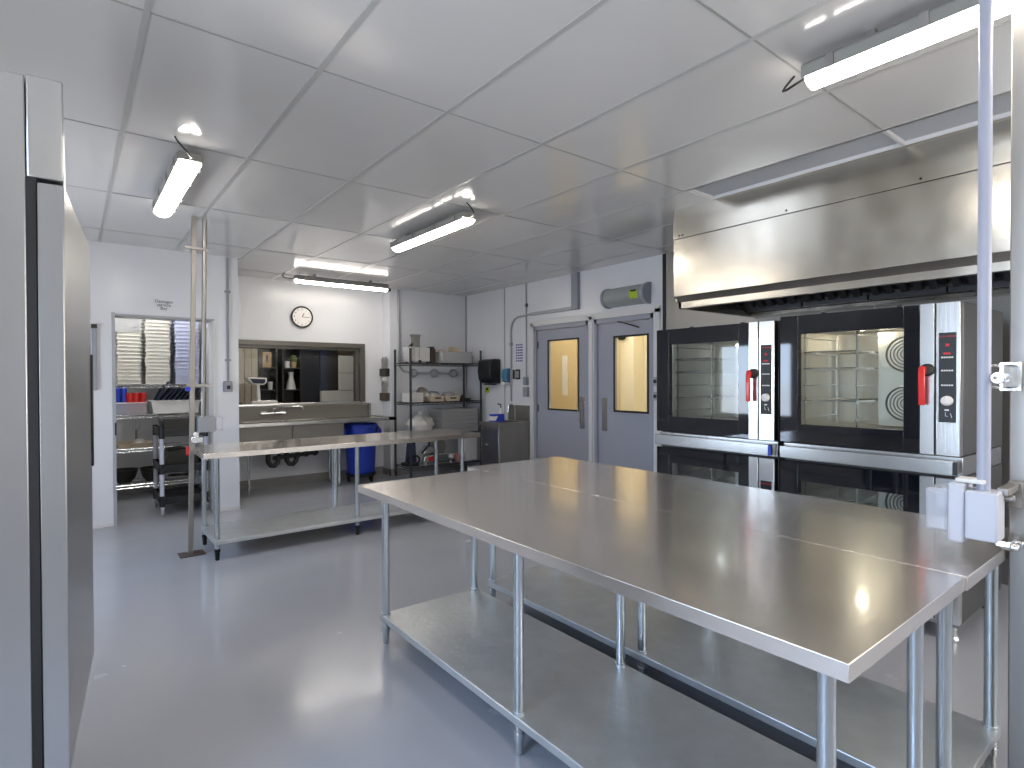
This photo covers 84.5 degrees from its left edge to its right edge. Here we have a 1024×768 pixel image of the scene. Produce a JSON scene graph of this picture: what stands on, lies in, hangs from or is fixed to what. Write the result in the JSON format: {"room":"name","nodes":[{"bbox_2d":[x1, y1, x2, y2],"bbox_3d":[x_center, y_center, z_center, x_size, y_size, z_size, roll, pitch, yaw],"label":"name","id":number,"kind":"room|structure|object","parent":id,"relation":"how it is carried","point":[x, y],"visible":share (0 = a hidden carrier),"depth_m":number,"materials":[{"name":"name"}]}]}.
{"room":"commercial kitchen","nodes":[
{"label":"commercial kitchen","id":0,"kind":"room"},
{"bbox_2d":[115,318,202,486],"bbox_3d":[-4.737,0.000,6.725,2.230,2.900,1.770,-1,1,-38],"label":"wall","id":1,"kind":"structure","parent":0,"point":[125,430],"depth_m":7.53,"materials":[{"name":"white paint"}]},
{"bbox_2d":[117,476,194,494],"bbox_3d":[-5.206,1.376,7.329,2.010,0.140,0.015,-1,1,-38],"label":"baseboard","id":2,"kind":"structure","parent":1,"relation":"attached to","point":[142,489],"depth_m":7.56,"materials":[{"name":"grey"}]},
{"bbox_2d":[87,240,239,524],"bbox_3d":[-4.798,0.007,6.074,3.130,2.900,1.320,-1,1,-38],"label":"wall","id":3,"kind":"structure","parent":0,"point":[124,279],"depth_m":6.00,"materials":[{"name":"grey"}]},
{"bbox_2d":[91,324,96,389],"bbox_3d":[-4.200,-0.272,5.670,0.048,0.660,0.050,-1,1,-38],"label":"wall rail","id":4,"kind":"object","parent":3,"relation":"attached to","point":[93,326],"visible":0.78,"depth_m":5.66,"materials":[{"name":"grey plastic"}]},
{"bbox_2d":[111,312,216,525],"bbox_3d":[-3.792,0.357,6.172,0.960,2.190,0.270,-1,1,-38],"label":"door frame","id":5,"kind":"structure","parent":3,"relation":"in","point":[211,322],"depth_m":6.34,"materials":[{"name":"grey"}]},
{"bbox_2d":[223,257,232,391],"bbox_3d":[-3.238,-0.677,6.415,0.090,1.530,0.058,-1,1,-38],"label":"conduit","id":6,"kind":"object","parent":3,"relation":"attached to","point":[227,385],"visible":1,"depth_m":6.42,"materials":[{"name":"grey plastic"}]},
{"bbox_2d":[93,462,465,528],"bbox_3d":[-3.229,1.380,7.228,6.800,0.120,1.212,-1,1,-38],"label":"baseboard","id":7,"kind":"structure","parent":3,"relation":"attached to","point":[296,479],"depth_m":8.13,"materials":[{"name":"grey"}]},
{"bbox_2d":[238,276,383,480],"bbox_3d":[-3.002,-0.021,8.241,2.370,2.900,0.120,-1,1,-38],"label":"wall","id":8,"kind":"structure","parent":0,"point":[265,306],"depth_m":8.24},
{"bbox_2d":[238,339,364,406],"bbox_3d":[-3.108,-0.155,8.126,2.045,0.910,0.170,-1,1,-38],"label":"window","id":9,"kind":"structure","parent":8,"relation":"in","point":[358,350],"depth_m":8.36,"materials":[{"name":"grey metal"}]},
{"bbox_2d":[247,377,277,403],"bbox_3d":[-3.470,0.090,7.817,0.390,0.370,0.132,-1,1,-38],"label":"digital scale","id":10,"kind":"object","parent":9,"relation":"on","point":[256,381],"visible":1,"depth_m":7.75,"materials":[{"name":"white plastic"}]},
{"bbox_2d":[291,306,312,327],"bbox_3d":[-3.023,-0.965,8.115,0.312,0.312,0.042,-1,1,-38],"label":"wall clock","id":11,"kind":"object","parent":8,"relation":"attached to","point":[301,316],"visible":1,"depth_m":8.11,"materials":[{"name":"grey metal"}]},
{"bbox_2d":[239,403,370,421],"bbox_3d":[-2.999,0.416,8.040,2.060,0.230,0.095,-1,1,-38],"label":"backsplash","id":12,"kind":"structure","parent":8,"relation":"attached to","point":[246,414],"depth_m":8.10,"materials":[{"name":"metal"}]},
{"bbox_2d":[382,288,466,468],"bbox_3d":[-1.392,-0.038,9.330,1.530,2.900,0.390,-1,1,-38],"label":"wall","id":13,"kind":"structure","parent":0,"point":[440,320],"depth_m":9.05,"materials":[{"name":"grey"}]},
{"bbox_2d":[379,357,389,376],"bbox_3d":[-1.988,-0.268,8.792,0.070,0.325,0.220,-1,1,-38],"label":"utensil rack","id":14,"kind":"object","parent":13,"relation":"attached to","point":[384,372],"visible":1,"depth_m":8.76,"materials":[{"name":"grey metal"}]},
{"bbox_2d":[380,381,389,401],"bbox_3d":[-1.987,0.112,8.795,0.070,0.325,0.220,-1,1,-38],"label":"utensil rack","id":15,"kind":"object","parent":13,"relation":"attached to","point":[384,396],"visible":1,"depth_m":8.75,"materials":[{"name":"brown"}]},
{"bbox_2d":[397,289,457,376],"bbox_3d":[-1.345,-0.791,9.100,1.088,1.370,0.058,-1,1,-38],"label":"conduit","id":16,"kind":"object","parent":13,"relation":"attached to","point":[434,372],"visible":0.95,"depth_m":8.83,"materials":[{"name":"grey"}]},
{"bbox_2d":[0,0,1011,295],"bbox_3d":[-0.296,-1.482,3.440,7.040,0.103,11.000,-1,1,-38],"label":"ceiling","id":17,"kind":"structure","parent":0,"point":[326,133],"depth_m":2.96,"materials":[{"name":"grey"}]},
{"bbox_2d":[152,136,202,216],"bbox_3d":[-2.295,-1.365,3.829,0.170,0.139,1.445,-1,1,-38],"label":"ceiling light","id":18,"kind":"object","parent":17,"relation":"attached to","point":[185,166],"visible":1,"depth_m":3.65,"materials":[{"name":"grey"}]},
{"bbox_2d":[154,159,199,216],"bbox_3d":[-2.332,-1.321,3.893,0.116,0.050,1.280,-1,1,-38],"label":"diffuser","id":19,"kind":"object","parent":18,"relation":"attached to","point":[181,174],"depth_m":3.72,"materials":[{"name":"beige"}]},
{"bbox_2d":[282,273,390,291],"bbox_3d":[-2.370,-1.404,7.774,1.505,0.139,0.170,-1,1,-38],"label":"ceiling light","id":20,"kind":"object","parent":17,"relation":"attached to","point":[313,279],"visible":1,"depth_m":7.71,"materials":[{"name":"grey"}]},
{"bbox_2d":[295,279,387,291],"bbox_3d":[-2.330,-1.359,7.793,1.280,0.050,0.116,-1,1,-38],"label":"diffuser","id":21,"kind":"object","parent":20,"relation":"attached to","point":[325,282],"depth_m":7.75,"materials":[{"name":"beige"}]},
{"bbox_2d":[390,202,475,251],"bbox_3d":[-0.716,-1.383,5.065,0.170,0.139,1.445,-1,1,-38],"label":"ceiling light","id":22,"kind":"object","parent":17,"relation":"attached to","point":[454,222],"visible":1,"depth_m":4.94,"materials":[{"name":"grey"}]},
{"bbox_2d":[392,217,473,251],"bbox_3d":[-0.753,-1.339,5.129,0.116,0.050,1.280,-1,1,-38],"label":"diffuser","id":23,"kind":"object","parent":22,"relation":"attached to","point":[452,224],"depth_m":5.00,"materials":[{"name":"beige"}]},
{"bbox_2d":[673,116,1010,317],"bbox_3d":[3.192,-1.036,3.443,1.310,0.820,4.300,-1,1,-38],"label":"extraction hood","id":24,"kind":"object","parent":17,"relation":"hanging from","point":[903,218],"visible":0.91,"depth_m":3.75,"materials":[{"name":"metal"}]},
{"bbox_2d":[688,93,1010,199],"bbox_3d":[3.018,-1.482,2.303,0.346,0.103,5.123,-1,1,-38],"label":"ceiling vent","id":25,"kind":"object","parent":17,"relation":"attached to","point":[965,117],"depth_m":3.49,"materials":[{"name":"grey metal"}]},
{"bbox_2d":[782,0,1023,92],"bbox_3d":[1.668,-1.361,2.036,0.170,0.139,1.445,-1,1,-38],"label":"ceiling light","id":26,"kind":"object","parent":17,"relation":"attached to","point":[950,18],"visible":1,"depth_m":2.17,"materials":[{"name":"grey"}]},
{"bbox_2d":[71,467,1008,767],"bbox_3d":[-0.221,1.499,5.172,9.200,0.100,13.600,-1,1,-38],"label":"floor","id":27,"kind":"structure","parent":0,"point":[271,652],"depth_m":3.02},
{"bbox_2d":[0,70,93,767],"bbox_3d":[-1.798,0.331,1.662,0.930,2.318,0.860,-1,1,-38],"label":"refrigerator","id":28,"kind":"object","parent":27,"relation":"on","point":[47,400],"visible":1,"depth_m":1.53,"materials":[{"name":"metal"}]},
{"bbox_2d":[116,384,203,489],"bbox_3d":[-4.712,0.635,7.238,1.290,1.620,0.512,-1,1,-38],"label":"wire shelving","id":29,"kind":"object","parent":27,"relation":"on","point":[123,385],"visible":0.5,"depth_m":7.17,"materials":[{"name":"metal"}]},
{"bbox_2d":[117,467,138,483],"bbox_3d":[-4.862,1.155,7.073,0.312,0.170,0.312,-1,1,-38],"label":"mixing bowl","id":30,"kind":"object","parent":29,"relation":"on","point":[124,475],"visible":0.84,"depth_m":7.01,"materials":[{"name":"grey metal"}]},
{"bbox_2d":[115,364,141,384],"bbox_3d":[-4.841,-0.118,7.103,0.281,0.245,0.400,-1,1,-38],"label":"tub","id":31,"kind":"object","parent":29,"relation":"on","point":[117,382],"depth_m":6.96,"materials":[{"name":"white"}]},
{"bbox_2d":[115,331,141,365],"bbox_3d":[-4.842,-0.433,7.103,0.287,0.425,0.402,-1,1,-37],"label":"tub","id":32,"kind":"object","parent":31,"relation":"on","point":[137,362],"depth_m":6.96,"materials":[{"name":"white"}]},
{"bbox_2d":[116,402,147,414],"bbox_3d":[-4.793,0.303,7.070,0.360,0.152,0.300,-1,1,-38],"label":"clear bin","id":33,"kind":"object","parent":29,"relation":"on","point":[127,402],"visible":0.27,"depth_m":6.97,"materials":[{"name":"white plastic"}]},
{"bbox_2d":[116,387,120,413],"bbox_3d":[-4.843,0.202,6.929,0.062,0.340,0.062,-1,1,-38],"label":"cup","id":34,"kind":"object","parent":33,"relation":"in","point":[118,389],"visible":0.83,"depth_m":6.91,"materials":[{"name":"blue"}]},
{"bbox_2d":[121,387,126,413],"bbox_3d":[-4.794,0.202,6.967,0.062,0.340,0.062,-1,1,-38],"label":"cup","id":35,"kind":"object","parent":33,"relation":"in","point":[123,390],"visible":0.93,"depth_m":6.94,"materials":[{"name":"blue"}]},
{"bbox_2d":[126,393,132,413],"bbox_3d":[-4.749,0.241,6.996,0.080,0.260,0.080,-1,1,-38],"label":"cup","id":36,"kind":"object","parent":33,"relation":"in","point":[129,396],"visible":0.99,"depth_m":6.97,"materials":[{"name":"red plastic"}]},
{"bbox_2d":[133,393,139,413],"bbox_3d":[-4.694,0.241,7.039,0.080,0.260,0.080,-1,1,-38],"label":"cup","id":37,"kind":"object","parent":33,"relation":"in","point":[135,395],"visible":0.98,"depth_m":7.01,"materials":[{"name":"red plastic"}]},
{"bbox_2d":[139,393,145,413],"bbox_3d":[-4.639,0.240,7.082,0.080,0.260,0.080,-1,1,-38],"label":"cup","id":38,"kind":"object","parent":33,"relation":"in","point":[142,396],"visible":0.94,"depth_m":7.05,"materials":[{"name":"red plastic"}]},
{"bbox_2d":[116,440,151,448],"bbox_3d":[-4.779,0.763,7.123,0.370,0.060,0.330,-1,1,-38],"label":"pan","id":39,"kind":"object","parent":29,"relation":"on","point":[147,443],"visible":0.89,"depth_m":7.04,"materials":[{"name":"beige"}]},
{"bbox_2d":[140,466,158,480],"bbox_3d":[-4.642,1.153,7.245,0.250,0.170,0.250,-1,1,-38],"label":"mixing bowl","id":40,"kind":"object","parent":29,"relation":"on","point":[147,472],"visible":0.77,"depth_m":7.16,"materials":[{"name":"grey metal"}]},
{"bbox_2d":[141,361,170,383],"bbox_3d":[-4.603,-0.143,7.291,0.303,0.290,0.399,-1,1,-38],"label":"tub","id":41,"kind":"object","parent":29,"relation":"on","point":[148,381],"depth_m":7.15,"materials":[{"name":"white"}]},
{"bbox_2d":[141,347,170,362],"bbox_3d":[-4.603,-0.368,7.291,0.304,0.200,0.402,-1,1,-37],"label":"tub","id":42,"kind":"object","parent":41,"relation":"on","point":[143,359],"depth_m":7.15,"materials":[{"name":"white"}]},
{"bbox_2d":[140,325,170,348],"bbox_3d":[-4.607,-0.593,7.286,0.303,0.290,0.405,-1,1,-38],"label":"tub","id":43,"kind":"object","parent":42,"relation":"on","point":[144,343],"depth_m":7.15,"materials":[{"name":"white"}]},
{"bbox_2d":[141,319,169,327],"bbox_3d":[-4.603,-0.773,7.282,0.299,0.110,0.392,-1,1,-38],"label":"tub","id":44,"kind":"object","parent":43,"relation":"on","point":[143,322],"depth_m":7.14,"materials":[{"name":"white"}]},
{"bbox_2d":[146,399,200,413],"bbox_3d":[-4.436,0.292,7.400,0.580,0.165,0.410,-1,1,-38],"label":"tote","id":45,"kind":"object","parent":29,"relation":"on","point":[155,406],"visible":0.84,"depth_m":7.22,"materials":[{"name":"white plastic"}]},
{"bbox_2d":[170,345,200,383],"bbox_3d":[-4.345,-0.251,7.493,0.312,0.500,0.405,-1,1,-38],"label":"tub","id":46,"kind":"object","parent":29,"relation":"on","point":[174,381],"depth_m":7.34,"materials":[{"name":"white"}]},
{"bbox_2d":[170,323,200,345],"bbox_3d":[-4.345,-0.635,7.487,0.318,0.308,0.404,-1,1,-39],"label":"tub","id":47,"kind":"object","parent":46,"relation":"on","point":[185,344],"depth_m":7.33,"materials":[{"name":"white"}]},
{"bbox_2d":[152,416,208,515],"bbox_3d":[-3.854,0.906,6.552,0.486,1.085,0.670,-1,1,-38],"label":"utility cart","id":48,"kind":"object","parent":27,"relation":"on","point":[163,496],"visible":0.78,"depth_m":6.33,"materials":[{"name":"black plastic"}]},
{"bbox_2d":[158,416,196,428],"bbox_3d":[-3.848,0.457,6.554,0.425,0.140,0.380,-1,1,-38],"label":"tub","id":49,"kind":"object","parent":48,"relation":"on","point":[178,422],"visible":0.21,"depth_m":6.37,"materials":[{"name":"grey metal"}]},
{"bbox_2d":[154,457,200,472],"bbox_3d":[-3.854,0.936,6.553,0.470,0.085,0.620,-1,1,-38],"label":"tray","id":50,"kind":"object","parent":48,"relation":"on","point":[160,467],"depth_m":6.28,"materials":[{"name":"black plastic"}]},
{"bbox_2d":[154,485,201,504],"bbox_3d":[-3.853,1.286,6.556,0.470,0.085,0.620,-1,1,-38],"label":"tray","id":51,"kind":"object","parent":48,"relation":"on","point":[175,495],"depth_m":6.44,"materials":[{"name":"black plastic"}]},
{"bbox_2d":[153,426,203,436],"bbox_3d":[-3.856,0.536,6.548,0.470,0.085,0.620,-1,1,-38],"label":"tray","id":52,"kind":"object","parent":48,"relation":"on","point":[159,431],"depth_m":6.26,"materials":[{"name":"black plastic"}]},
{"bbox_2d":[164,445,198,464],"bbox_3d":[-3.857,0.827,6.537,0.365,0.200,0.360,-1,1,-38],"label":"pan","id":53,"kind":"object","parent":48,"relation":"on","point":[174,455],"visible":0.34,"depth_m":6.38,"materials":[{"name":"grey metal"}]},
{"bbox_2d":[178,216,215,558],"bbox_3d":[-2.697,0.011,4.874,0.340,2.900,0.160,-1,1,-38],"label":"pole","id":54,"kind":"object","parent":27,"relation":"on","point":[205,423],"visible":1,"depth_m":4.83,"materials":[{"name":"metal"}]},
{"bbox_2d":[239,348,257,403],"bbox_3d":[-4.407,0.229,8.712,0.894,2.400,0.050,-1,1,-38],"label":"wall","id":55,"kind":"structure","parent":27,"relation":"on","point":[248,357],"depth_m":8.87,"materials":[{"name":"beige"}]},
{"bbox_2d":[258,345,337,402],"bbox_3d":[-3.646,0.217,9.593,1.360,2.400,0.400,-1,1,-38],"label":"display cabinet","id":56,"kind":"object","parent":27,"relation":"on","point":[315,371],"visible":0.31,"depth_m":9.56,"materials":[{"name":"black"}]},
{"bbox_2d":[261,352,270,367],"bbox_3d":[-4.002,-0.392,9.180,0.140,0.250,0.105,-1,1,-38],"label":"picture frame","id":57,"kind":"object","parent":56,"relation":"in","point":[265,356],"visible":0.91,"depth_m":9.14,"materials":[{"name":"brown wood"}]},
{"bbox_2d":[286,372,295,388],"bbox_3d":[-3.695,-0.056,9.426,0.160,0.290,0.160,-1,1,-38],"label":"vase","id":58,"kind":"object","parent":56,"relation":"in","point":[290,384],"visible":0.93,"depth_m":9.38,"materials":[{"name":"white ceramic"}]},
{"bbox_2d":[239,403,395,495],"bbox_3d":[-2.771,0.861,7.885,2.220,1.141,0.625,-1,1,-38],"label":"sink","id":59,"kind":"object","parent":27,"relation":"on","point":[256,423],"visible":0.6,"depth_m":7.73,"materials":[{"name":"metal"}]},
{"bbox_2d":[246,421,292,438],"bbox_3d":[-3.251,0.682,7.506,0.560,0.330,0.460,-1,1,-38],"label":"basin","id":60,"kind":"object","parent":59,"relation":"in","point":[271,432],"depth_m":7.31,"materials":[{"name":"metal"}]},
{"bbox_2d":[260,405,303,414],"bbox_3d":[-3.175,0.358,7.759,0.544,0.128,0.270,-1,1,-38],"label":"faucet","id":61,"kind":"object","parent":59,"relation":"on","point":[286,409],"depth_m":7.81,"materials":[{"name":"silver metal"}]},
{"bbox_2d":[194,429,479,560],"bbox_3d":[-1.648,1.001,5.689,2.720,0.897,0.740,-1,1,-38],"label":"prep table","id":62,"kind":"object","parent":27,"relation":"on","point":[219,534],"visible":0.75,"depth_m":5.29,"materials":[{"name":"metal"}]},
{"bbox_2d":[320,356,353,401],"bbox_3d":[-2.971,0.464,9.742,0.660,1.900,0.100,-1,1,-38],"label":"wall","id":63,"kind":"structure","parent":27,"relation":"on","point":[345,363],"depth_m":9.74,"materials":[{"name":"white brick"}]},
{"bbox_2d":[344,422,381,481],"bbox_3d":[-2.219,1.003,8.277,0.523,0.845,0.492,0,1,4],"label":"bin","id":64,"kind":"object","parent":27,"relation":"on","point":[367,454],"visible":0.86,"depth_m":8.11,"materials":[{"name":"blue"}]},
{"bbox_2d":[393,348,481,477],"bbox_3d":[-1.151,0.441,8.900,1.302,1.950,0.542,-1,1,-38],"label":"wire shelving","id":65,"kind":"object","parent":27,"relation":"on","point":[410,362],"visible":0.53,"depth_m":8.70,"materials":[{"name":"black"}]},
{"bbox_2d":[401,442,419,466],"bbox_3d":[-1.542,1.033,8.557,0.227,0.420,0.234,-1,1,-38],"label":"fan","id":66,"kind":"object","parent":65,"relation":"on","point":[406,463],"visible":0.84,"depth_m":8.52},
{"bbox_2d":[403,334,429,362],"bbox_3d":[-1.458,-0.538,8.617,0.336,0.430,0.256,-1,1,-38],"label":"food processor","id":67,"kind":"object","parent":65,"relation":"on","point":[419,354],"visible":0.86,"depth_m":8.55,"materials":[{"name":"white plastic"}]},
{"bbox_2d":[406,411,434,430],"bbox_3d":[-1.396,0.592,8.651,0.446,0.340,0.334,-1,1,-38],"label":"plastic bag","id":68,"kind":"object","parent":65,"relation":"on","point":[419,422],"visible":0.73,"depth_m":8.54,"materials":[{"name":"grey"}]},
{"bbox_2d":[416,440,453,465],"bbox_3d":[-1.206,1.047,8.810,0.538,0.385,0.330,-1,1,-38],"label":"meat slicer","id":69,"kind":"object","parent":65,"relation":"on","point":[426,453],"visible":0.82,"depth_m":8.72,"materials":[{"name":"metal"}]},
{"bbox_2d":[435,351,471,362],"bbox_3d":[-0.968,-0.418,9.018,0.550,0.180,0.370,-1,1,-38],"label":"tote","id":70,"kind":"object","parent":65,"relation":"on","point":[442,356],"visible":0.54,"depth_m":8.85,"materials":[{"name":"plastic"}]},
{"bbox_2d":[432,427,477,430],"bbox_3d":[-0.940,0.727,9.048,0.670,0.058,0.410,-1,1,-38],"label":"tray","id":71,"kind":"object","parent":65,"relation":"on","point":[469,428],"visible":0.38,"depth_m":8.99,"materials":[{"name":"grey"}]},
{"bbox_2d":[433,423,477,428],"bbox_3d":[-0.940,0.665,9.048,0.670,0.058,0.410,-1,1,-38],"label":"tray","id":72,"kind":"object","parent":71,"relation":"on","point":[471,424],"visible":0.64,"depth_m":8.86,"materials":[{"name":"grey"}]},
{"bbox_2d":[433,419,477,424],"bbox_3d":[-0.940,0.603,9.047,0.670,0.058,0.410,-1,1,-38],"label":"tray","id":73,"kind":"object","parent":72,"relation":"on","point":[473,420],"visible":0.63,"depth_m":8.85,"materials":[{"name":"grey"}]},
{"bbox_2d":[429,416,477,420],"bbox_3d":[-0.941,0.541,9.046,0.670,0.058,0.410,-1,1,-38],"label":"tray","id":74,"kind":"object","parent":73,"relation":"on","point":[432,417],"visible":0.79,"depth_m":8.85,"materials":[{"name":"grey"}]},
{"bbox_2d":[429,412,477,416],"bbox_3d":[-0.941,0.479,9.046,0.670,0.058,0.410,-1,1,-38],"label":"tray","id":75,"kind":"object","parent":74,"relation":"on","point":[430,413],"visible":0.9,"depth_m":8.86,"materials":[{"name":"grey"}]},
{"bbox_2d":[429,407,477,412],"bbox_3d":[-0.941,0.417,9.045,0.670,0.058,0.410,-1,1,-38],"label":"tray","id":76,"kind":"object","parent":75,"relation":"on","point":[453,409],"visible":1,"depth_m":8.92,"materials":[{"name":"grey"}]},
{"bbox_2d":[458,437,476,460],"bbox_3d":[-0.725,1.024,9.168,0.240,0.420,0.240,-1,1,-38],"label":"sack","id":77,"kind":"object","parent":65,"relation":"on","point":[470,444],"visible":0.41,"depth_m":9.07,"materials":[{"name":"grey"}]},
{"bbox_2d":[480,403,529,464],"bbox_3d":[-0.117,0.853,8.283,0.580,1.131,0.510,-1,1,-38],"label":"base cabinet","id":78,"kind":"object","parent":27,"relation":"on","point":[505,441],"visible":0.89,"depth_m":8.13,"materials":[{"name":"metal"}]},
{"bbox_2d":[489,414,503,421],"bbox_3d":[-0.221,0.493,8.238,0.203,0.110,0.104,-1,1,-38],"label":"glove box","id":79,"kind":"object","parent":78,"relation":"on","point":[492,417],"visible":1,"depth_m":8.19,"materials":[{"name":"blue"}]},
{"bbox_2d":[480,420,529,426],"bbox_3d":[-0.105,0.583,8.272,0.570,0.070,0.480,-1,1,-38],"label":"countertop","id":80,"kind":"structure","parent":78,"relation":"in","point":[506,423],"depth_m":8.13,"materials":[{"name":"metal"}]},
{"bbox_2d":[507,403,515,420],"bbox_3d":[-0.006,0.416,8.386,0.152,0.261,0.022,-1,1,-38],"label":"faucet","id":81,"kind":"object","parent":78,"relation":"on","point":[511,403],"depth_m":8.42,"materials":[{"name":"silver metal"}]},
{"bbox_2d":[358,470,964,767],"bbox_3d":[0.245,1.025,2.447,0.834,0.900,2.560,-1,1,-38],"label":"work table","id":82,"kind":"object","parent":27,"relation":"on","point":[833,613],"visible":1,"depth_m":2.08,"materials":[{"name":"metal"}]},
{"bbox_2d":[467,457,1008,767],"bbox_3d":[0.856,1.017,3.010,0.820,0.900,2.705,-1,1,-38],"label":"work table","id":83,"kind":"object","parent":27,"relation":"on","point":[779,692],"visible":0.64,"depth_m":2.42,"materials":[{"name":"metal"}]},
{"bbox_2d":[928,604,983,640],"bbox_3d":[2.539,1.393,3.801,0.840,0.120,0.960,-1,1,-38],"label":"stand","id":84,"kind":"object","parent":27,"relation":"on","point":[955,628],"visible":0.09,"depth_m":3.21,"materials":[{"name":"metal"}]},
{"bbox_2d":[780,458,1001,625],"bbox_3d":[2.498,0.926,3.766,0.980,0.815,1.000,-1,1,-38],"label":"oven","id":85,"kind":"object","parent":84,"relation":"on","point":[906,491],"visible":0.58,"depth_m":3.51,"materials":[{"name":"glass"}]},
{"bbox_2d":[780,442,1000,476],"bbox_3d":[2.492,0.459,3.757,0.952,0.110,1.000,-1,1,-38],"label":"drip tray","id":86,"kind":"object","parent":85,"relation":"on","point":[874,458],"visible":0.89,"depth_m":3.39,"materials":[{"name":"metal"}]},
{"bbox_2d":[780,301,1002,456],"bbox_3d":[2.495,-0.045,3.756,0.980,0.887,1.000,-1,1,-38],"label":"oven","id":87,"kind":"object","parent":86,"relation":"on","point":[901,378],"visible":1,"depth_m":3.59,"materials":[{"name":"metal"}]},
{"bbox_2d":[925,0,1023,767],"bbox_3d":[1.673,0.025,1.932,0.499,2.900,0.255,0,1,-20],"label":"pole","id":88,"kind":"object","parent":27,"relation":"on","point":[978,512],"visible":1,"depth_m":1.88,"materials":[{"name":"metal"}]},
{"bbox_3d":[1.899,1.387,4.620,0.840,0.120,0.960,-1,1,-38],"label":"stand","id":89,"kind":"object","parent":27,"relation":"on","visible":0},
{"bbox_2d":[657,445,784,491],"bbox_3d":[1.857,0.920,4.585,0.980,0.815,1.000,-1,1,-38],"label":"oven","id":90,"kind":"object","parent":89,"relation":"on","point":[749,470],"visible":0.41,"depth_m":4.32,"materials":[{"name":"glass"}]},
{"bbox_2d":[655,431,783,456],"bbox_3d":[1.851,0.453,4.576,0.952,0.110,1.000,-1,1,-38],"label":"drip tray","id":91,"kind":"object","parent":90,"relation":"on","point":[700,441],"visible":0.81,"depth_m":4.21,"materials":[{"name":"metal"}]},
{"bbox_2d":[657,320,779,440],"bbox_3d":[1.854,-0.041,4.575,0.980,0.867,1.000,-1,1,-38],"label":"oven","id":92,"kind":"object","parent":91,"relation":"on","point":[718,380],"visible":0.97,"depth_m":4.47,"materials":[{"name":"metal"}]},
{"bbox_2d":[577,335,646,411],"bbox_3d":[1.663,-0.036,8.032,1.680,2.900,5.800,-1,1,-38],"label":"wall","id":93,"kind":"structure","parent":0,"point":[631,351],"depth_m":8.72,"materials":[{"name":"beige"}]},
{"bbox_2d":[551,339,576,409],"bbox_3d":[0.866,0.246,10.077,0.060,2.300,0.800,-1,1,-38],"label":"door","id":94,"kind":"structure","parent":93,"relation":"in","point":[563,353],"depth_m":9.96,"materials":[{"name":"beige"}]},
{"bbox_2d":[467,254,874,471],"bbox_3d":[2.432,-0.014,5.586,0.124,2.900,11.000,-1,1,-38],"label":"wall","id":95,"kind":"structure","parent":0,"point":[490,314],"depth_m":8.38,"materials":[{"name":"grey"}]},
{"bbox_2d":[478,359,499,384],"bbox_3d":[-0.364,-0.190,8.883,0.220,0.405,0.340,-1,1,-38],"label":"dispenser","id":96,"kind":"object","parent":95,"relation":"attached to","point":[488,369],"visible":1,"depth_m":8.77,"materials":[{"name":"black plastic"}]},
{"bbox_2d":[501,368,509,384],"bbox_3d":[-0.098,-0.114,8.634,0.110,0.256,0.120,-1,1,-38],"label":"soap dispenser","id":97,"kind":"object","parent":95,"relation":"attached to","point":[505,375],"visible":1,"depth_m":8.60,"materials":[{"name":"blue"}]},
{"bbox_2d":[515,343,522,362],"bbox_3d":[0.106,-0.460,8.455,0.003,0.300,0.190,-1,1,-38],"label":"notice","id":98,"kind":"object","parent":95,"relation":"attached to","point":[519,346],"visible":1,"depth_m":8.45,"materials":[{"name":"white paper"}]},
{"bbox_2d":[509,314,529,400],"bbox_3d":[0.121,-0.382,8.410,0.035,1.294,0.480,-1,1,-38],"label":"conduit","id":99,"kind":"object","parent":95,"relation":"attached to","point":[515,318],"visible":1,"depth_m":8.57,"materials":[{"name":"grey"}]},
{"bbox_2d":[523,283,528,396],"bbox_3d":[0.201,-0.648,8.293,0.050,1.670,0.100,-1,1,-38],"label":"conduit","id":100,"kind":"object","parent":95,"relation":"attached to","point":[525,379],"visible":1,"depth_m":8.29,"materials":[{"name":"grey"}]},
{"bbox_2d":[530,272,579,315],"bbox_3d":[0.575,-1.235,7.807,0.050,0.490,0.980,-1,1,-38],"label":"cable trunking","id":101,"kind":"object","parent":95,"relation":"attached to","point":[575,276],"visible":1,"depth_m":7.46,"materials":[{"name":"grey plastic"}]},
{"bbox_2d":[534,320,588,460],"bbox_3d":[0.686,0.295,7.791,0.122,2.250,1.090,-1,1,-38],"label":"door","id":102,"kind":"structure","parent":95,"relation":"in","point":[563,433],"depth_m":7.84,"materials":[{"name":"grey paint"}]},
{"bbox_2d":[530,305,660,471],"bbox_3d":[0.980,0.258,7.335,0.020,2.330,2.300,-1,1,-38],"label":"trim","id":103,"kind":"structure","parent":95,"relation":"attached to","point":[655,309],"depth_m":7.27,"materials":[{"name":"white paint"}]},
{"bbox_2d":[594,313,653,471],"bbox_3d":[1.359,0.301,6.894,0.168,2.250,0.931,-1,1,-38],"label":"door","id":104,"kind":"structure","parent":95,"relation":"in","point":[622,438],"depth_m":7.00,"materials":[{"name":"grey paint"}]},
{"bbox_2d":[600,282,650,308],"bbox_3d":[1.346,-1.057,6.735,0.160,0.250,0.660,-1,1,-38],"label":"trap","id":105,"kind":"object","parent":95,"relation":"attached to","point":[640,293],"visible":1,"depth_m":6.66,"materials":[{"name":"grey"}]},
{"bbox_2d":[662,254,665,329],"bbox_3d":[1.726,-0.020,6.383,0.012,2.900,0.045,-1,1,-38],"label":"trim","id":106,"kind":"structure","parent":95,"relation":"attached to","point":[663,255],"depth_m":6.37,"materials":[{"name":"grey metal"}]},
{"bbox_2d":[667,252,1009,584],"bbox_3d":[3.052,-0.007,4.694,0.008,2.899,4.230,-1,1,-38],"label":"trim","id":107,"kind":"structure","parent":95,"relation":"attached to","point":[677,318],"depth_m":4.66,"materials":[{"name":"metal"}]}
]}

